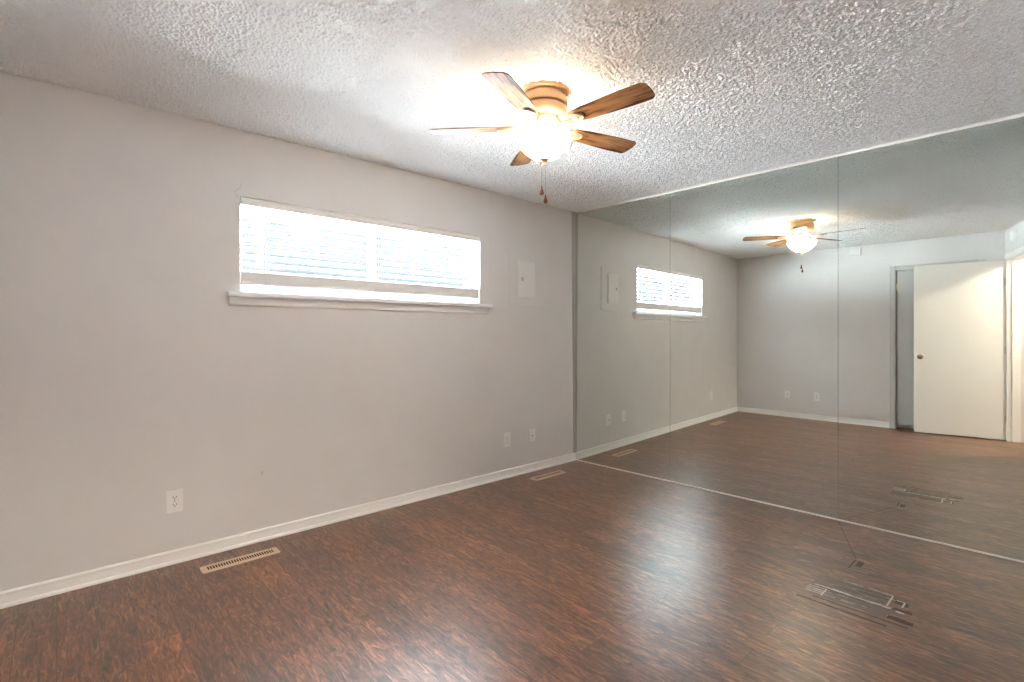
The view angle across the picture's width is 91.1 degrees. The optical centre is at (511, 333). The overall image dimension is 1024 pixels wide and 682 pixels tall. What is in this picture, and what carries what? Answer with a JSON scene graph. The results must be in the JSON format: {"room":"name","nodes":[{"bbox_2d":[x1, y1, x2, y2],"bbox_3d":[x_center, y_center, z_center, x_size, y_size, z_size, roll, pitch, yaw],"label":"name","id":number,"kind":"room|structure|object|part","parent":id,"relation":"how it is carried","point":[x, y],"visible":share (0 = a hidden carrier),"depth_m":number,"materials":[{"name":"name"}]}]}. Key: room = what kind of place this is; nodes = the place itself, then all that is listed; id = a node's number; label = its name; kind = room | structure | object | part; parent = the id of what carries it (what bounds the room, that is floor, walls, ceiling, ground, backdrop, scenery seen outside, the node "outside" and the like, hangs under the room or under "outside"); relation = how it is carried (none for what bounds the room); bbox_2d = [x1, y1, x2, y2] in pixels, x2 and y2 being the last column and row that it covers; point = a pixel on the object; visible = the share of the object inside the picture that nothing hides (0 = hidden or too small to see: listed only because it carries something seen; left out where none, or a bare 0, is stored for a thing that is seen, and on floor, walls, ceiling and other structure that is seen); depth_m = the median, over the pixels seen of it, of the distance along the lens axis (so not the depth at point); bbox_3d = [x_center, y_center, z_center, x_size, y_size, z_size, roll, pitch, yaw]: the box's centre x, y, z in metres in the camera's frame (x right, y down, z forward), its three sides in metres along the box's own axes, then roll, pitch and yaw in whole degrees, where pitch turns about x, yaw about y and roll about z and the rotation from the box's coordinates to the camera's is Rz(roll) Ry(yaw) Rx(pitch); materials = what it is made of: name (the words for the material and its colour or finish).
{"room":"empty bedroom","nodes":[
{"label":"empty bedroom","id":0,"kind":"room"},
{"bbox_2d":[0,70,572,591],"bbox_3d":[-1.043,0.004,3.534,5.100,2.480,0.140,0,0,-42],"label":"wall","id":1,"kind":"structure","parent":0,"point":[130,376],"depth_m":2.82,"materials":[{"name":"grey paint"}]},
{"bbox_2d":[166,488,182,513],"bbox_3d":[-1.828,0.907,2.722,0.076,0.122,0.009,0,0,-42],"label":"wall outlet","id":2,"kind":"object","parent":1,"relation":"attached to","point":[174,498],"visible":1,"depth_m":2.72,"materials":[{"name":"white plastic"}]},
{"bbox_2d":[171,495,177,499],"bbox_3d":[-1.826,0.888,2.720,0.034,0.027,0.002,0,0,-42],"label":"receptacle","id":3,"kind":"object","parent":2,"relation":"attached to","point":[173,497],"depth_m":2.72,"materials":[{"name":"white plastic"}]},
{"bbox_2d":[171,502,177,507],"bbox_3d":[-1.826,0.927,2.720,0.034,0.027,0.002,0,0,-42],"label":"receptacle","id":4,"kind":"object","parent":2,"relation":"attached to","point":[173,504],"depth_m":2.72,"materials":[{"name":"white plastic"}]},
{"bbox_2d":[0,453,575,608],"bbox_3d":[-0.972,1.208,3.490,4.310,0.072,0.020,0,0,-42],"label":"baseboard","id":5,"kind":"structure","parent":1,"relation":"attached to","point":[24,594],"depth_m":2.92,"materials":[{"name":"white paint"}]},
{"bbox_2d":[226,206,492,313],"bbox_3d":[-0.946,-0.483,3.586,1.968,0.641,0.183,0,0,-42],"label":"window","id":6,"kind":"structure","parent":1,"relation":"in","point":[246,296],"depth_m":3.42,"materials":[{"name":"grey plastic"}]},
{"bbox_3d":[-0.929,-0.228,3.567,1.968,0.030,0.133,0,0,-42],"label":"sill","id":7,"kind":"part","parent":6,"relation":"part of","materials":[{"name":"white paint"}]},
{"bbox_2d":[240,197,479,298],"bbox_3d":[-0.948,-0.543,3.565,1.784,0.515,0.067,0,0,-42],"label":"window blind","id":8,"kind":"object","parent":6,"relation":"attached to","point":[250,277],"visible":0.94,"depth_m":3.42,"materials":[{"name":"white plastic"}]},
{"bbox_3d":[-1.502,-0.530,3.070,0.021,0.475,0.053,0,0,-42],"label":"ladder cord","id":9,"kind":"part","parent":8,"relation":"part of","materials":[{"name":"white fabric"}]},
{"bbox_3d":[-0.951,-0.300,3.569,1.774,0.022,0.051,0,0,-42],"label":"rail","id":10,"kind":"part","parent":8,"relation":"part of","materials":[{"name":"white plastic"}]},
{"bbox_3d":[-0.967,-0.530,3.555,0.021,0.475,0.053,0,0,-42],"label":"ladder cord","id":11,"kind":"part","parent":8,"relation":"part of","materials":[{"name":"white fabric"}]},
{"bbox_3d":[-0.380,-0.530,4.087,0.021,0.475,0.053,0,0,-42],"label":"ladder cord","id":12,"kind":"part","parent":8,"relation":"part of","materials":[{"name":"white fabric"}]},
{"bbox_2d":[503,432,509,446],"bbox_3d":[-0.044,0.919,4.338,0.076,0.122,0.009,0,0,-42],"label":"wall outlet","id":13,"kind":"object","parent":1,"relation":"attached to","point":[506,436],"visible":1,"depth_m":4.33,"materials":[{"name":"white plastic"}]},
{"bbox_2d":[508,251,542,306],"bbox_3d":[0.131,-0.478,4.488,0.430,0.470,0.021,0,0,-42],"label":"breaker panel","id":14,"kind":"object","parent":1,"relation":"attached to","point":[525,271],"visible":1,"depth_m":4.47,"materials":[{"name":"grey paint"}]},
{"bbox_3d":[0.132,-0.483,4.487,0.196,0.320,0.012,0,0,-42],"label":"panel door","id":15,"kind":"part","parent":14,"relation":"part of","materials":[{"name":"white paint"}]},
{"bbox_2d":[529,429,534,441],"bbox_3d":[0.184,0.922,4.541,0.076,0.112,0.015,0,0,-42],"label":"wall plate","id":16,"kind":"object","parent":1,"relation":"attached to","point":[531,431],"visible":1,"depth_m":4.53,"materials":[{"name":"white plastic"}]},
{"bbox_2d":[572,212,574,452],"bbox_3d":[0.602,-0.011,4.926,0.044,2.364,0.006,0,0,-42],"label":"trim","id":17,"kind":"structure","parent":1,"relation":"attached to","point":[573,213],"depth_m":4.92,"materials":[{"name":"grey"}]},
{"bbox_2d":[0,460,1023,681],"bbox_3d":[0.545,1.294,1.781,5.100,0.100,4.910,0,0,-42],"label":"floor","id":18,"kind":"structure","parent":0,"point":[588,572],"depth_m":2.34,"materials":[{"name":"brown wood"}]},
{"bbox_2d":[200,547,279,573],"bbox_3d":[-1.486,1.242,2.760,0.385,0.004,0.094,0,0,-42],"label":"floor vent","id":19,"kind":"object","parent":18,"relation":"in","point":[267,552],"visible":1,"depth_m":2.75,"materials":[{"name":"beige metal"}]},
{"bbox_2d":[206,549,273,569],"bbox_3d":[-1.486,1.241,2.760,0.336,0.001,0.045,0,0,-42],"label":"grille","id":20,"kind":"object","parent":19,"relation":"attached to","point":[266,552],"depth_m":2.75,"materials":[{"name":"beige metal"}]},
{"bbox_2d":[530,470,565,480],"bbox_3d":[0.317,1.242,4.397,0.385,0.004,0.090,0,0,-42],"label":"floor vent","id":21,"kind":"object","parent":18,"relation":"in","point":[558,472],"visible":1,"depth_m":4.38,"materials":[{"name":"beige metal"}]},
{"bbox_2d":[796,574,913,628],"bbox_3d":[1.617,1.244,2.344,0.334,0.001,0.425,0,0,-42],"label":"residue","id":22,"kind":"object","parent":18,"relation":"on","point":[837,585],"visible":1,"depth_m":2.36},
{"bbox_2d":[838,521,895,582],"bbox_3d":[1.954,1.244,2.942,0.184,0.001,0.864,0,0,17],"label":"floor scrape","id":23,"kind":"structure","parent":18,"relation":"on","point":[859,564],"depth_m":2.70,"materials":[{"name":"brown laminate"}]},
{"bbox_2d":[0,0,1023,211],"bbox_3d":[0.545,-1.241,1.781,5.100,0.110,4.910,0,0,-42],"label":"ceiling","id":24,"kind":"structure","parent":0,"point":[739,87],"depth_m":2.28,"materials":[{"name":"white paint"}]},
{"bbox_2d":[429,72,654,203],"bbox_3d":[0.189,-0.920,2.488,1.109,0.551,1.089,0,0,-42],"label":"ceiling fan","id":25,"kind":"object","parent":24,"relation":"hanging from","point":[542,104],"visible":1,"depth_m":2.40,"materials":[{"name":"brown wood"}]},
{"bbox_3d":[-0.203,-1.027,2.540,0.428,0.005,0.124,0,11,6],"label":"blade","id":26,"kind":"part","parent":25,"relation":"part of","materials":[{"name":"brown wood"}]},
{"bbox_3d":[0.010,-1.027,2.169,0.124,0.005,0.428,12,5,24],"label":"blade","id":27,"kind":"part","parent":25,"relation":"part of","materials":[{"name":"brown wood"}]},
{"bbox_3d":[0.015,-1.032,2.516,0.181,0.074,0.064,0,11,6],"label":"blade arm","id":28,"kind":"part","parent":25,"relation":"part of","materials":[{"name":"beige metal"}]},
{"bbox_3d":[0.084,-1.027,2.857,0.124,0.005,0.428,-11,2,-12],"label":"blade","id":29,"kind":"part","parent":25,"relation":"part of","materials":[{"name":"brown wood"}]},
{"bbox_3d":[0.101,-1.032,2.369,0.064,0.074,0.181,11,5,24],"label":"blade arm","id":30,"kind":"part","parent":25,"relation":"part of","materials":[{"name":"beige metal"}]},
{"bbox_3d":[0.159,-0.922,2.501,0.271,0.114,0.271,0,0,-42],"label":"lamp shade","id":31,"kind":"part","parent":25,"relation":"part of","materials":[{"name":"white glass"}]},
{"bbox_3d":[0.284,-1.032,2.574,0.181,0.074,0.064,0,-11,-30],"label":"blade arm","id":32,"kind":"part","parent":25,"relation":"part of","materials":[{"name":"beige metal"}]},
{"bbox_3d":[0.267,-1.032,2.405,0.181,0.074,0.064,0,-11,42],"label":"blade arm","id":33,"kind":"part","parent":25,"relation":"part of","materials":[{"name":"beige metal"}]},
{"bbox_3d":[0.475,-1.027,2.682,0.428,0.005,0.124,0,-10,-30],"label":"blade","id":34,"kind":"part","parent":25,"relation":"part of","materials":[{"name":"brown wood"}]},
{"bbox_3d":[0.429,-1.027,2.257,0.428,0.005,0.124,0,-11,42],"label":"blade","id":35,"kind":"part","parent":25,"relation":"part of","materials":[{"name":"brown wood"}]},
{"bbox_3d":[2.303,0.004,3.304,0.108,2.480,4.900,0,0,-44],"label":"wall","id":36,"kind":"structure","parent":0,"visible":0},
{"bbox_2d":[575,193,669,480],"bbox_3d":[0.976,0.029,4.579,0.008,2.418,1.009,0,0,-44],"label":"mirror panel","id":37,"kind":"object","parent":36,"relation":"attached to","point":[622,251],"visible":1,"depth_m":4.54,"materials":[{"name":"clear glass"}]},
{"bbox_2d":[670,157,837,518],"bbox_3d":[1.750,0.029,3.782,0.008,2.418,1.213,0,0,-44],"label":"mirror panel","id":38,"kind":"object","parent":36,"relation":"attached to","point":[754,258],"visible":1,"depth_m":3.71,"materials":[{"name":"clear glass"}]},
{"bbox_2d":[575,113,1023,213],"bbox_3d":[2.084,-1.186,3.437,0.021,0.018,4.195,0,0,-44],"label":"trim","id":39,"kind":"structure","parent":36,"relation":"attached to","point":[1020,114],"depth_m":3.36,"materials":[{"name":"white metal"}]},
{"bbox_2d":[576,459,1023,562],"bbox_3d":[2.090,1.240,3.432,0.018,0.009,4.179,0,0,-44],"label":"trim","id":40,"kind":"structure","parent":36,"relation":"attached to","point":[576,459],"depth_m":3.37,"materials":[{"name":"white metal"}]},
{"bbox_2d":[838,116,1023,560],"bbox_3d":[2.595,0.029,2.913,0.008,2.418,1.212,0,0,-44],"label":"mirror panel","id":41,"kind":"object","parent":36,"relation":"attached to","point":[931,229],"visible":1,"depth_m":2.99,"materials":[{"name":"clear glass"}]}
]}

